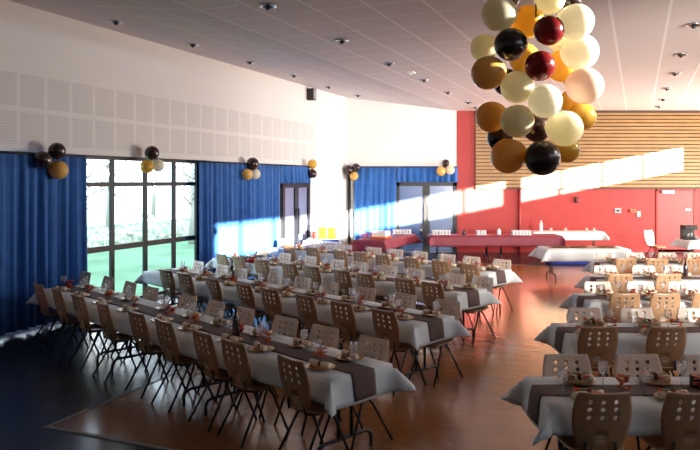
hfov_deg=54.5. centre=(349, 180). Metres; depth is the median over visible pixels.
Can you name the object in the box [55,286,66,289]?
rolled napkin
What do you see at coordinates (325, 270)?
rolled napkin
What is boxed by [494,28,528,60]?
balloon
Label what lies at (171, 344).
wooden chair
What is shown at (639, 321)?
rolled napkin
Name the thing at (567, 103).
balloon
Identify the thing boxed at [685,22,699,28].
ceiling spotlight
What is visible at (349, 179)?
drain pipe
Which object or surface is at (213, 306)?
wooden chair
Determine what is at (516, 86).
balloon
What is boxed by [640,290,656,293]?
rolled napkin
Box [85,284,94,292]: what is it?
posy
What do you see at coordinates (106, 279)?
wooden chair
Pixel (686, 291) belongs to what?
rolled napkin
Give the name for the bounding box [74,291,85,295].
rolled napkin
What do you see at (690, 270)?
wooden chair
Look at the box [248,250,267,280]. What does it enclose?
wooden chair
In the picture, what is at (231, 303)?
folding table
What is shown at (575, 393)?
rolled napkin
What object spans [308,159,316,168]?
balloon
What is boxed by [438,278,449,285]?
posy
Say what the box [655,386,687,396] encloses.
garnish
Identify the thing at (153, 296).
wooden chair
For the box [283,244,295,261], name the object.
wooden chair
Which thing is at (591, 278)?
table runner
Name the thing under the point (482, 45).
balloon
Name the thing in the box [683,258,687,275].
wine bottle
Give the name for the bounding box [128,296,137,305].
posy
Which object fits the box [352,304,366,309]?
rolled napkin
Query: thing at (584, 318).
garnish
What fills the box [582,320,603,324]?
rolled napkin
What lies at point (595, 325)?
dinner plate
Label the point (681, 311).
wooden chair
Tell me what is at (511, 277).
tablecloth
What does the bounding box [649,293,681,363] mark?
wooden chair
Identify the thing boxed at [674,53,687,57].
ceiling spotlight
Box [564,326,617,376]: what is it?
wooden chair
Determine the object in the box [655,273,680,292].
wooden chair
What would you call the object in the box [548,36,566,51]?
balloon
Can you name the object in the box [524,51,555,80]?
balloon
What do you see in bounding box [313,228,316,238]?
wine bottle
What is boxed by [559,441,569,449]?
folding table
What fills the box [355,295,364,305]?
posy
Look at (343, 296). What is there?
rolled napkin
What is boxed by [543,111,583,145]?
balloon
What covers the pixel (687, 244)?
tablecloth
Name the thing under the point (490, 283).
wooden chair
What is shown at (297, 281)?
wooden chair
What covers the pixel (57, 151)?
balloon
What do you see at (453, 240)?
tablecloth
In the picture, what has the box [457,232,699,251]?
trim
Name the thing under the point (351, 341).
wine glass
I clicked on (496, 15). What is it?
balloon
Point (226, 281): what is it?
rolled napkin
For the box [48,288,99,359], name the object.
wooden chair
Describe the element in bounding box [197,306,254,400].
wooden chair
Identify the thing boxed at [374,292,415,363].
wooden chair
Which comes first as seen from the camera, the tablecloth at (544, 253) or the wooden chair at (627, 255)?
the wooden chair at (627, 255)
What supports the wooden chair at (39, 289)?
on the floor
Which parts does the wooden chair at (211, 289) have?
backrest, seat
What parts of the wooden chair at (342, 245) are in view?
backrest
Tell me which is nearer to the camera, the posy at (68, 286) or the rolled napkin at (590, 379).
the rolled napkin at (590, 379)
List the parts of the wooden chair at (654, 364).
leg, backrest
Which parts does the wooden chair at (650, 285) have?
backrest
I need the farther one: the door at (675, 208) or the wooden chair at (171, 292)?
the door at (675, 208)
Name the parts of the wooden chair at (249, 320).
leg, backrest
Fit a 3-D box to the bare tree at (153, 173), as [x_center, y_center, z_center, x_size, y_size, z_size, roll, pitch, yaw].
[-11.500,-1.669,39.156,5.605,8.247,5.356,0,0,21]
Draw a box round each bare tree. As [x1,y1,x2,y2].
[87,159,124,197]
[87,159,125,208]
[87,160,141,228]
[120,160,178,221]
[165,163,193,243]
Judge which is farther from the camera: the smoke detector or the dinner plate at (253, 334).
the smoke detector
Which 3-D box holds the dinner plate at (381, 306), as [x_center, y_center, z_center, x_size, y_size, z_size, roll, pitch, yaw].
[0.469,1.539,8.326,0.254,0.017,0.254,0,0,-45]
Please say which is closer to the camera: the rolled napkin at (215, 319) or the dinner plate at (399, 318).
the rolled napkin at (215, 319)
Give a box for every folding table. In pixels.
[46,322,143,365]
[111,340,235,405]
[163,289,232,318]
[204,381,372,449]
[230,303,318,340]
[323,341,438,377]
[380,296,473,344]
[435,247,489,261]
[546,261,555,281]
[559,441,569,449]
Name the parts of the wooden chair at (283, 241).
backrest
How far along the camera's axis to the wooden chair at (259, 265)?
12.31 m
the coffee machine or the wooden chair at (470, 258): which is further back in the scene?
the coffee machine
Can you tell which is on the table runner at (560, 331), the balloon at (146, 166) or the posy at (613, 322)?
the posy at (613, 322)
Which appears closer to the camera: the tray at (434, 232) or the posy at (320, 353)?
the posy at (320, 353)
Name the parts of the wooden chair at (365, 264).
backrest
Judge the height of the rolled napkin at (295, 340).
0.052 m
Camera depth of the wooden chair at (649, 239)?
19.55 m
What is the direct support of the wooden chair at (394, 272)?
on the floor
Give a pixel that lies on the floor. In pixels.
(468, 412)
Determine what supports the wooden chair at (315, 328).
on the floor
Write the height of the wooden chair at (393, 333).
0.892 m
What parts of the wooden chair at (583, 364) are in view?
leg, backrest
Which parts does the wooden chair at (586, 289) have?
backrest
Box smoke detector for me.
[404,71,415,74]
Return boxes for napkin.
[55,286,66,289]
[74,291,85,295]
[98,297,105,302]
[122,304,132,310]
[124,294,136,298]
[157,314,166,320]
[182,322,197,329]
[186,310,199,315]
[196,275,206,278]
[213,317,229,323]
[222,333,238,341]
[225,280,234,284]
[253,328,271,334]
[253,341,267,350]
[282,291,292,295]
[293,338,310,345]
[307,289,320,293]
[309,359,331,368]
[317,297,329,302]
[319,268,330,271]
[322,240,338,241]
[341,349,358,359]
[342,295,356,299]
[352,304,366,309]
[373,276,384,279]
[381,301,395,307]
[395,312,410,318]
[397,274,408,278]
[423,309,439,314]
[442,285,452,289]
[463,283,475,287]
[564,374,593,381]
[573,390,603,397]
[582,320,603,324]
[596,290,612,293]
[638,320,660,324]
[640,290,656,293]
[640,374,670,380]
[658,390,687,398]
[684,290,699,293]
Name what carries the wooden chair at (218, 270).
on the floor
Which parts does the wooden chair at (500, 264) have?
seat, backrest, leg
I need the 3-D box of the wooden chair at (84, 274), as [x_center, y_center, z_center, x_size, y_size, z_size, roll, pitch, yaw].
[-4.288,1.860,10.477,0.544,0.892,0.412,0,0,-44]
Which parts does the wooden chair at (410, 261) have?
backrest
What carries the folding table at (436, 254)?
on the floor
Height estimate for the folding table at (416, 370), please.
0.742 m
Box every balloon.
[33,151,52,168]
[48,143,65,159]
[48,160,68,178]
[140,160,153,172]
[145,146,158,160]
[153,159,163,171]
[241,169,252,179]
[246,157,258,169]
[251,169,260,178]
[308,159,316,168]
[308,169,316,177]
[344,165,352,174]
[350,172,357,179]
[352,163,359,171]
[436,166,445,175]
[442,159,448,166]
[445,165,454,174]
[470,34,496,59]
[471,56,508,89]
[475,102,505,131]
[481,0,519,31]
[487,129,513,147]
[490,138,526,172]
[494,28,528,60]
[494,68,513,94]
[500,71,533,102]
[500,104,534,137]
[509,43,537,71]
[511,5,542,38]
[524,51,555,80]
[524,140,560,175]
[525,115,547,141]
[527,84,562,117]
[533,15,564,45]
[534,0,564,13]
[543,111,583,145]
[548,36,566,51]
[550,50,574,81]
[555,142,579,162]
[556,4,594,39]
[558,0,582,11]
[559,35,598,69]
[561,92,578,110]
[562,68,603,103]
[569,104,596,130]
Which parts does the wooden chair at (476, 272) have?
backrest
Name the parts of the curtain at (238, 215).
rail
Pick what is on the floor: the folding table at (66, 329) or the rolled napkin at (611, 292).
the folding table at (66, 329)
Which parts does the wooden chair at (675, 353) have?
seat, backrest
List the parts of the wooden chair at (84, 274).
backrest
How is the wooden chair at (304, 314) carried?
on the floor
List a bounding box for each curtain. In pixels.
[0,151,87,335]
[198,160,279,274]
[354,166,395,250]
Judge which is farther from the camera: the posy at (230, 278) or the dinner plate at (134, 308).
the posy at (230, 278)
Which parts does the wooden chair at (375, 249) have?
backrest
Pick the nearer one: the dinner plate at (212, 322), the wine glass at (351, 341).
the wine glass at (351, 341)
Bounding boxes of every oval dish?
[550,246,569,247]
[568,246,587,247]
[596,246,615,247]
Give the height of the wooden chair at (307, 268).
0.892 m
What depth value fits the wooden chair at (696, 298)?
8.58 m
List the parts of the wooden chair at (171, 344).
leg, backrest, leg, seat frame, seat, leg, leg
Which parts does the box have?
board, box lid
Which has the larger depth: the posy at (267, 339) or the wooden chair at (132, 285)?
the wooden chair at (132, 285)
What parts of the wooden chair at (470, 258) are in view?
backrest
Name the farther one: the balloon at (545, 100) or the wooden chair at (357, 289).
the wooden chair at (357, 289)
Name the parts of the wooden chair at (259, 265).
backrest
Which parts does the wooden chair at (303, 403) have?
leg, backrest, seat frame, leg, seat, leg, leg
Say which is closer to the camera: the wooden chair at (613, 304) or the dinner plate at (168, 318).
the dinner plate at (168, 318)
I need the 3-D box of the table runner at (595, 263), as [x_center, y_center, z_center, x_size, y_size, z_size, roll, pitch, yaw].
[6.530,1.655,12.910,3.758,0.214,0.270,0,0,0]
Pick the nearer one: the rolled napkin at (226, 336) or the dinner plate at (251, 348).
the dinner plate at (251, 348)
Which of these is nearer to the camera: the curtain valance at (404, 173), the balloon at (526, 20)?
the balloon at (526, 20)
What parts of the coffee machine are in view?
tank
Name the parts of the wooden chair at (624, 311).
backrest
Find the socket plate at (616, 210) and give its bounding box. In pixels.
[614,208,620,212]
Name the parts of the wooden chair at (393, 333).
backrest, leg, seat frame, leg, seat, leg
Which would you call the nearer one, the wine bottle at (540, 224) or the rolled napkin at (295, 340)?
the rolled napkin at (295, 340)
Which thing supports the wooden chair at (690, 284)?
on the floor
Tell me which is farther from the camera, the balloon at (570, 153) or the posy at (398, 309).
the posy at (398, 309)
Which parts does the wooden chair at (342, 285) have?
backrest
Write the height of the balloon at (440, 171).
0.305 m
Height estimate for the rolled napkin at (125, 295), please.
0.052 m
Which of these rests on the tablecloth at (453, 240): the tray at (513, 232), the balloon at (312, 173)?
the tray at (513, 232)
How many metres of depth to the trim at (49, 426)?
6.27 m
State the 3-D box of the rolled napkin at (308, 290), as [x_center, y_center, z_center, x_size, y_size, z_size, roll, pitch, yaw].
[-0.496,1.512,9.324,0.220,0.052,0.052,0,0,38]
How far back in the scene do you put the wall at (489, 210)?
21.97 m
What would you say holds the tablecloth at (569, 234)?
on the folding table
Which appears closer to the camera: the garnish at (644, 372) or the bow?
the garnish at (644, 372)
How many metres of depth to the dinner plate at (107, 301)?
8.66 m
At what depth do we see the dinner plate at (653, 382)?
5.20 m
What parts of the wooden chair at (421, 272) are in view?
backrest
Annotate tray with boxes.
[392,229,411,233]
[431,230,450,234]
[475,230,486,234]
[511,230,531,234]
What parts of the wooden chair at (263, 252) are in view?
backrest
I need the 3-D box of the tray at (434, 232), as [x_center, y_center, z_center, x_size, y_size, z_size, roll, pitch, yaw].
[2.636,1.485,19.700,0.560,0.126,0.290,0,0,0]
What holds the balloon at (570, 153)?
attached to the balloon at (586, 112)
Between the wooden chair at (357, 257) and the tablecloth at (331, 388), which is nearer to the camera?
the tablecloth at (331, 388)
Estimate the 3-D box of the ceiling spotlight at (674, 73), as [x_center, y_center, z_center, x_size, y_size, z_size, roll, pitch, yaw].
[6.831,-2.236,14.293,0.230,0.062,0.230,0,0,0]
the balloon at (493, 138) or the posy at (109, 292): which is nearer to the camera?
the balloon at (493, 138)
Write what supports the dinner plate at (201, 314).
on the tablecloth at (331, 388)
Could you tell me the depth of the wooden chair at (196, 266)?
11.99 m
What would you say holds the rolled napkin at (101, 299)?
on the dinner plate at (107, 301)
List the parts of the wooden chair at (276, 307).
backrest, seat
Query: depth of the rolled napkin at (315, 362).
5.61 m
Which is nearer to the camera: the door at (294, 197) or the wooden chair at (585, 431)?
the wooden chair at (585, 431)
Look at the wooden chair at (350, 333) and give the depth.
7.94 m
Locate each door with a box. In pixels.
[280,183,309,262]
[396,182,456,251]
[656,189,694,251]
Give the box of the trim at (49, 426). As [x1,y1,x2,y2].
[43,262,578,449]
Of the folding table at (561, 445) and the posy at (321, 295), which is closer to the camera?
the folding table at (561, 445)
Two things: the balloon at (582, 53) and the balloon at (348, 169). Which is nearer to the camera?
the balloon at (582, 53)
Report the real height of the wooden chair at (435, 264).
0.892 m
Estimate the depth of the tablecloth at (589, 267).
13.07 m
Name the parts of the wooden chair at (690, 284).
backrest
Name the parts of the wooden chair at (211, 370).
leg, backrest, seat frame, leg, seat, leg, leg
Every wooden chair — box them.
[30,282,78,350]
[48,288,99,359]
[49,271,90,334]
[68,294,122,369]
[70,276,113,343]
[91,281,136,351]
[92,301,149,382]
[110,285,158,361]
[124,310,185,398]
[144,294,198,377]
[150,318,215,412]
[159,269,195,306]
[170,299,224,388]
[172,260,205,310]
[178,272,208,312]
[188,329,257,432]
[195,264,229,315]
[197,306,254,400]
[205,277,239,319]
[214,267,248,314]
[216,253,229,274]
[216,338,287,447]
[233,255,257,279]
[236,282,271,328]
[237,315,297,417]
[247,272,282,328]
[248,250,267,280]
[254,258,285,284]
[261,287,302,339]
[263,252,291,283]
[267,238,289,258]
[274,324,342,435]
[277,354,348,449]
[282,262,303,288]
[282,276,311,334]
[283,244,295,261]
[295,293,338,348]
[296,240,313,261]
[298,280,339,344]
[304,255,316,264]
[304,265,334,290]
[306,247,319,265]
[319,334,392,449]
[320,242,335,264]
[328,244,351,264]
[330,259,344,268]
[330,300,376,351]
[333,250,347,267]
[333,269,360,295]
[344,286,375,351]
[351,261,367,291]
[353,252,370,291]
[355,247,381,271]
[356,272,392,302]
[372,308,426,394]
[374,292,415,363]
[375,254,390,272]
[376,264,397,302]
[377,248,402,270]
[388,267,424,299]
[395,277,426,309]
[401,251,427,274]
[404,257,433,303]
[408,298,462,386]
[422,281,463,348]
[425,253,454,280]
[432,260,450,281]
[444,272,464,321]
[455,256,479,282]
[460,263,493,317]
[460,275,495,343]
[483,259,512,313]
[542,354,591,449]
[556,392,631,449]
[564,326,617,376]
[567,307,614,376]
[583,281,611,320]
[593,265,616,274]
[596,252,615,260]
[604,293,639,363]
[607,273,632,292]
[614,354,662,449]
[615,258,635,273]
[620,307,669,376]
[625,252,644,258]
[626,281,654,319]
[632,265,655,274]
[635,326,686,376]
[637,392,699,449]
[644,230,665,258]
[646,258,667,273]
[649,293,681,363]
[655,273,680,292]
[658,252,676,258]
[663,265,682,273]
[668,281,694,322]
[677,307,699,376]
[681,354,699,376]
[682,258,699,274]
[686,293,699,322]
[687,252,699,258]
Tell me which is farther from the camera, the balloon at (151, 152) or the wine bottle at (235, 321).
the balloon at (151, 152)
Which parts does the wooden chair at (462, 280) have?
backrest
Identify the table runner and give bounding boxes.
[62,286,375,401]
[158,269,444,341]
[227,256,479,307]
[280,246,505,283]
[527,384,699,424]
[546,246,616,247]
[554,327,699,352]
[576,295,689,306]
[590,277,699,290]
[593,262,697,272]
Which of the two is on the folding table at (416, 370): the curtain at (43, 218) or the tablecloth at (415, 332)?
the tablecloth at (415, 332)
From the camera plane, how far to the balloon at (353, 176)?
21.61 m
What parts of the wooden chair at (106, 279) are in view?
backrest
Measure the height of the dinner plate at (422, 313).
0.017 m
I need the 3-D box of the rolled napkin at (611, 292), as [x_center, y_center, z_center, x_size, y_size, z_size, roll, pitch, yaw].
[3.465,1.512,9.250,0.220,0.052,0.052,0,0,12]
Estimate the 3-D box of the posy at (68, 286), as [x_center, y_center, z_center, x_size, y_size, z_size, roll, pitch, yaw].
[-4.033,1.482,9.818,0.187,0.121,0.150,0,0,-13]
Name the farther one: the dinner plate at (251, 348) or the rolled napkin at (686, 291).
the rolled napkin at (686, 291)
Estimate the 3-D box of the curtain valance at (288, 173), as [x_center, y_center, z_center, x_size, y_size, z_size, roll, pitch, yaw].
[-1.484,-0.186,18.409,0.179,0.493,1.662,0,0,21]
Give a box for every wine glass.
[313,340,321,351]
[349,341,357,353]
[558,368,568,396]
[598,360,607,386]
[640,368,650,396]
[676,360,686,386]
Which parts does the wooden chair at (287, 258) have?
backrest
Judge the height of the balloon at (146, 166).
0.254 m
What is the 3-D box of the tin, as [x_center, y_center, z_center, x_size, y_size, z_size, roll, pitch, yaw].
[2.614,1.502,5.122,0.108,0.085,0.106,0,0,0]
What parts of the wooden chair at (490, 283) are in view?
seat, leg, backrest, leg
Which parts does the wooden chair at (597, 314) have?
backrest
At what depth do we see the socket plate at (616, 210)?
21.94 m
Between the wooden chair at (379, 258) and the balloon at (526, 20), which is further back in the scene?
the wooden chair at (379, 258)
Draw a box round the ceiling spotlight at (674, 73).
[669,72,680,75]
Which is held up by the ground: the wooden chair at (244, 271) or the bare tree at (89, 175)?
the bare tree at (89, 175)
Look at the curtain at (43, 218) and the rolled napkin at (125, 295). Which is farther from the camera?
the curtain at (43, 218)
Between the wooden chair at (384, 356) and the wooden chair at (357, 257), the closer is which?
the wooden chair at (384, 356)
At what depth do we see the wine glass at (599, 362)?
5.13 m
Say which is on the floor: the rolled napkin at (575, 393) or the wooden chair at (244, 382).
the wooden chair at (244, 382)
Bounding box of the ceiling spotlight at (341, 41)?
[335,39,348,43]
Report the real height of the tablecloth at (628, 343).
0.232 m
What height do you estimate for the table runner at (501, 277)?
0.214 m
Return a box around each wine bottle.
[230,260,233,276]
[232,306,239,336]
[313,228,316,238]
[539,219,542,230]
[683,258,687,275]
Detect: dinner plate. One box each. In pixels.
[91,300,111,303]
[117,307,138,311]
[150,317,173,321]
[178,325,201,330]
[182,313,203,317]
[210,320,231,324]
[217,337,242,341]
[247,345,273,351]
[250,331,274,336]
[289,341,314,347]
[305,363,334,369]
[335,353,363,360]
[378,305,398,308]
[396,316,413,319]
[420,312,441,316]
[562,377,595,384]
[570,392,604,402]
[581,323,605,326]
[637,322,661,326]
[638,376,673,384]
[654,392,682,402]
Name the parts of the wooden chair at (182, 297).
backrest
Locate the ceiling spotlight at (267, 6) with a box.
[259,3,276,9]
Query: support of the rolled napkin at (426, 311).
on the dinner plate at (422, 313)
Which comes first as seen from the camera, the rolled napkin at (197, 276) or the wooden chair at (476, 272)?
the rolled napkin at (197, 276)
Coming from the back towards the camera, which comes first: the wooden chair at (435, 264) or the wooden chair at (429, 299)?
the wooden chair at (435, 264)
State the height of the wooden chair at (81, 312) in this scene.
0.892 m
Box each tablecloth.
[26,285,415,417]
[134,268,471,350]
[204,256,500,312]
[265,247,522,286]
[305,237,344,248]
[349,233,422,252]
[425,234,565,246]
[500,377,695,445]
[528,246,634,261]
[530,230,609,239]
[534,323,699,360]
[559,293,691,317]
[574,275,699,290]
[581,261,697,274]
[669,239,699,249]
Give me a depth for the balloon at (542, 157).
4.47 m
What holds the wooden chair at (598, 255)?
on the floor
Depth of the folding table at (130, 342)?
7.24 m
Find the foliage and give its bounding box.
[87,213,188,247]
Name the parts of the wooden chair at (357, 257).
backrest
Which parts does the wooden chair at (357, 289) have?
backrest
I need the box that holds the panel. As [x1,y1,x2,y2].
[475,110,699,188]
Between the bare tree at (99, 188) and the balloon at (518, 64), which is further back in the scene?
the bare tree at (99, 188)
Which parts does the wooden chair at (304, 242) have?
backrest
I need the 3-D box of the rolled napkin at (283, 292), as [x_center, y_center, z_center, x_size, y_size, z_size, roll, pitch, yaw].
[-0.843,1.512,9.136,0.052,0.052,0.220,0,0,-34]
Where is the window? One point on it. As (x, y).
(111, 184)
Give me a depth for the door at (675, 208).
21.96 m
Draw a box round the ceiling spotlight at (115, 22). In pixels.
[108,20,123,24]
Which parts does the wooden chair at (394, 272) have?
backrest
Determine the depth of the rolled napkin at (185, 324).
7.08 m
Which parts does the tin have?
tin lid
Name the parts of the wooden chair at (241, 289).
backrest, seat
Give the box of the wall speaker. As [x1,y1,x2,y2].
[307,88,316,100]
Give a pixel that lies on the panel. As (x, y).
(623, 149)
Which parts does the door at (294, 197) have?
handle, handle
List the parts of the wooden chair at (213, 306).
leg, backrest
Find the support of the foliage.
on the ground
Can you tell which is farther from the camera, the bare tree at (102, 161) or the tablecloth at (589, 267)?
the bare tree at (102, 161)
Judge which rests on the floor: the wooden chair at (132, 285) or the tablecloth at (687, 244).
the wooden chair at (132, 285)
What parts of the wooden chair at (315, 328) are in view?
leg, leg, backrest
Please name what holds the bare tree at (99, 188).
on the ground
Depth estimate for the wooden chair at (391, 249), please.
14.05 m
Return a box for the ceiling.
[9,0,699,110]
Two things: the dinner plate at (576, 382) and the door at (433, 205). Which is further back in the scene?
the door at (433, 205)
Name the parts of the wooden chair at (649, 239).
backrest, seat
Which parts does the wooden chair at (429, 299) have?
backrest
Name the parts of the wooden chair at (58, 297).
leg, backrest, seat frame, leg, seat, leg, leg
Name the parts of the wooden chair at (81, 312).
leg, backrest, seat frame, leg, seat, leg, leg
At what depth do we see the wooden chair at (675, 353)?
6.62 m
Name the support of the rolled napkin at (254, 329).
on the dinner plate at (253, 334)
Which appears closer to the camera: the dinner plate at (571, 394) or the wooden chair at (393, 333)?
the dinner plate at (571, 394)
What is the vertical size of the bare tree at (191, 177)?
4.810 m
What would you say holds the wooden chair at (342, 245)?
on the floor
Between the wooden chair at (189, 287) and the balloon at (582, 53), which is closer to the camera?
the balloon at (582, 53)
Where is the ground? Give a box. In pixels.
[87,218,193,295]
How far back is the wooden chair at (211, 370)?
6.38 m
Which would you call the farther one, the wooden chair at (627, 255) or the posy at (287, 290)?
the wooden chair at (627, 255)
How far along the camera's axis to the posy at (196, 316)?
7.34 m
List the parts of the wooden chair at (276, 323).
leg, leg, backrest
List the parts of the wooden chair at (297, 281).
backrest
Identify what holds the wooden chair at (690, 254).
on the floor
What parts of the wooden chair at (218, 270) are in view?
backrest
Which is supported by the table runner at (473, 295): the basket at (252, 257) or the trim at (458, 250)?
the basket at (252, 257)
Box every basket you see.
[240,255,263,262]
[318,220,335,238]
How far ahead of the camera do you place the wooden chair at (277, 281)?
10.43 m
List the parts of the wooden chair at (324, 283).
backrest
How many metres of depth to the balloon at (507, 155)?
4.62 m
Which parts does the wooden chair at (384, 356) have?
leg, leg, leg, backrest, leg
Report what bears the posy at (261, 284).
on the table runner at (435, 325)
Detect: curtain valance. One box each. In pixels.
[280,164,310,182]
[397,166,457,181]
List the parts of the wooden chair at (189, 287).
backrest, seat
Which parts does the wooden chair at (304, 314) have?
backrest, seat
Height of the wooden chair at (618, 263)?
0.892 m
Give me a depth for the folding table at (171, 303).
11.74 m
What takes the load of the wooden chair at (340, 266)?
on the floor
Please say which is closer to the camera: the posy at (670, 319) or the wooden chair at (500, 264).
the posy at (670, 319)
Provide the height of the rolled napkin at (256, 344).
0.052 m
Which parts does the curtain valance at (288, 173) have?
rail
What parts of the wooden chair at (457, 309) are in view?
leg, leg, leg, seat, backrest, leg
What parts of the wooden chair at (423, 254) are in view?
backrest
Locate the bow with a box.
[359,231,370,236]
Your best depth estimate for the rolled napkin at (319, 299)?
8.58 m
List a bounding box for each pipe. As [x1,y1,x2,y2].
[348,175,350,244]
[518,189,520,251]
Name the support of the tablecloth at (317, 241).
on the folding table
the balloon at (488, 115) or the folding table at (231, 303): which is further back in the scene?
the folding table at (231, 303)
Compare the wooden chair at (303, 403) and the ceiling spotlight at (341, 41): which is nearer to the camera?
the wooden chair at (303, 403)
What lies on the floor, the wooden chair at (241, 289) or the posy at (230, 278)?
the wooden chair at (241, 289)
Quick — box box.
[370,230,390,238]
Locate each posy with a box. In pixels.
[65,279,74,287]
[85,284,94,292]
[103,290,113,298]
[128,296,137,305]
[163,305,174,314]
[188,313,199,323]
[227,275,237,281]
[228,322,243,331]
[257,330,271,342]
[258,279,267,286]
[282,284,292,291]
[313,345,328,357]
[316,291,326,298]
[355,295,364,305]
[393,304,406,312]
[412,275,419,281]
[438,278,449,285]
[603,317,619,326]
[614,373,633,390]
[668,318,682,326]
[692,374,699,387]
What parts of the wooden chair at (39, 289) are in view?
leg, backrest, leg, seat, seat frame, leg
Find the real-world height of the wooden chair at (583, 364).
0.892 m
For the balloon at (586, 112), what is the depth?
4.92 m
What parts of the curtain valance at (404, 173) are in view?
rail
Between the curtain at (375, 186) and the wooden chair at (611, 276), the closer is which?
the wooden chair at (611, 276)
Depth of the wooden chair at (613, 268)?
11.35 m
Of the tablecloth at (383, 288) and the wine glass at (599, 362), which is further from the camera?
the tablecloth at (383, 288)
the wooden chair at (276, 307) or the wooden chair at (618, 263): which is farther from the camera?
the wooden chair at (618, 263)
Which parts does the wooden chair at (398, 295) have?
backrest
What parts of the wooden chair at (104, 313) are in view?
leg, backrest, leg, seat frame, seat, leg, leg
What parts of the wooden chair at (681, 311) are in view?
backrest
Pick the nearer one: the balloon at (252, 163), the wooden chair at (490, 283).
the wooden chair at (490, 283)
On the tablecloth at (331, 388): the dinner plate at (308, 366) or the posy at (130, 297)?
the dinner plate at (308, 366)
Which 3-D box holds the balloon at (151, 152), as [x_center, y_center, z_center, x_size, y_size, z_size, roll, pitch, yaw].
[-3.730,-0.524,12.811,0.272,0.277,0.273,0,0,23]
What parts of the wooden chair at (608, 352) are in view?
seat, backrest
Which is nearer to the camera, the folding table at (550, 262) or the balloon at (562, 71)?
the balloon at (562, 71)
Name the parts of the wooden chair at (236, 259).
backrest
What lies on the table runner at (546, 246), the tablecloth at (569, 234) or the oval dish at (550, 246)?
the oval dish at (550, 246)
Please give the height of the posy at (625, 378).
0.121 m
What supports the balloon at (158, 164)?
attached to the wall at (86, 88)
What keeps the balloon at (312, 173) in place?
attached to the curtain valance at (288, 173)
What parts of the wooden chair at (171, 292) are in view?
backrest, seat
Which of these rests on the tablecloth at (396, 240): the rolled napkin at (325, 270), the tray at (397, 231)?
the tray at (397, 231)
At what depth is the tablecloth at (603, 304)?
8.77 m
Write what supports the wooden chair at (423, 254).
on the floor
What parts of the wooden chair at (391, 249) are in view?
backrest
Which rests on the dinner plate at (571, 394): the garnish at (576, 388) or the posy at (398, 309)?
the garnish at (576, 388)
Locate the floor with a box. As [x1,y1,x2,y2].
[0,252,699,449]
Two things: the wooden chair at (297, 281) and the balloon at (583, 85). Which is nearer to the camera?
the balloon at (583, 85)
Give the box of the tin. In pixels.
[689,373,699,387]
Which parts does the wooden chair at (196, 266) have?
backrest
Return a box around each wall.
[0,0,346,336]
[347,98,699,251]
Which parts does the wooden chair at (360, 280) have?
backrest, seat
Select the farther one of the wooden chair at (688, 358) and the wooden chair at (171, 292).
the wooden chair at (171, 292)
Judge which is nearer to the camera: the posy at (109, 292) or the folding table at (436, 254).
the posy at (109, 292)
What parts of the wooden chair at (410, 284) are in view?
backrest, seat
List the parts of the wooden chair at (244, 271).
backrest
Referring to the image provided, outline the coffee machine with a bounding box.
[680,225,697,239]
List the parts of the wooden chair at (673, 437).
seat, backrest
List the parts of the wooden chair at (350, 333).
backrest, seat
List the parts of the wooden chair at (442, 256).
backrest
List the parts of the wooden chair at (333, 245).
backrest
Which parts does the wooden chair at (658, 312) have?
backrest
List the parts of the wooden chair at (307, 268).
backrest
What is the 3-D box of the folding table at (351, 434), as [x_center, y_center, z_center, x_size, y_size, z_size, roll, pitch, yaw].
[-0.617,1.929,6.286,0.700,0.742,2.055,0,0,-44]
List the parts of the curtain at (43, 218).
rail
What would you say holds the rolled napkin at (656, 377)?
on the dinner plate at (653, 382)
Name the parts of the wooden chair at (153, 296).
backrest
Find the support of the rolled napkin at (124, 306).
on the dinner plate at (134, 308)
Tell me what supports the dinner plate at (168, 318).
on the tablecloth at (331, 388)
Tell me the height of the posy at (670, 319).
0.111 m
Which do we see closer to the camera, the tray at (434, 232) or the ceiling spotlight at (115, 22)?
the ceiling spotlight at (115, 22)
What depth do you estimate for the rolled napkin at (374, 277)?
10.60 m
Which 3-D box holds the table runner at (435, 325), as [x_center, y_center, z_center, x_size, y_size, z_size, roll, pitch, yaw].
[-1.178,1.655,9.756,0.271,0.214,6.197,0,0,-44]
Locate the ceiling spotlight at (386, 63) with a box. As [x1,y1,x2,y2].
[383,62,394,65]
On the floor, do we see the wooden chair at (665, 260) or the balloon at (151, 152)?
the wooden chair at (665, 260)
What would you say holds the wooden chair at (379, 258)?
on the floor
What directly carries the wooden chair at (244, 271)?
on the floor
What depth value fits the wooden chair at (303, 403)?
5.44 m
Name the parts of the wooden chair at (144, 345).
leg, backrest, seat frame, leg, seat, leg, leg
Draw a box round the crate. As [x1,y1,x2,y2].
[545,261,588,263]
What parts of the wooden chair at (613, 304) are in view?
backrest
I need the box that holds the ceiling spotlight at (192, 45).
[187,43,198,47]
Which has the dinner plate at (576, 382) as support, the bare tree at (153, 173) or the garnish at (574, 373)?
the garnish at (574, 373)
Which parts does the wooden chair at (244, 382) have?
leg, backrest, seat frame, leg, seat, leg, leg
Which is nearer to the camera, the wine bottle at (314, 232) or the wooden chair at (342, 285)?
the wooden chair at (342, 285)
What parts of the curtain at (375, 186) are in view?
rail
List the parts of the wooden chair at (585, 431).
seat, seat frame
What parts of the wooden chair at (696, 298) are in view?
backrest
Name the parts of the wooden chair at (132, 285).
backrest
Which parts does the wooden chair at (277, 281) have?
backrest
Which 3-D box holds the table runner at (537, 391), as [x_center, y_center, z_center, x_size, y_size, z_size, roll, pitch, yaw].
[3.215,1.655,5.040,3.746,0.215,0.270,0,0,0]
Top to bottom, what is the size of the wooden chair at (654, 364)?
0.892 m
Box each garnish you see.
[563,369,590,380]
[573,385,602,392]
[583,317,601,323]
[638,317,657,323]
[639,368,668,380]
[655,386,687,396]
[682,288,698,292]
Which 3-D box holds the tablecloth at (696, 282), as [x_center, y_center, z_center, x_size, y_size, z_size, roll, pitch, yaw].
[5.720,1.668,10.861,3.988,0.232,0.979,0,0,0]
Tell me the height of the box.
0.200 m
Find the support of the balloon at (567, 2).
attached to the balloon at (555, 47)

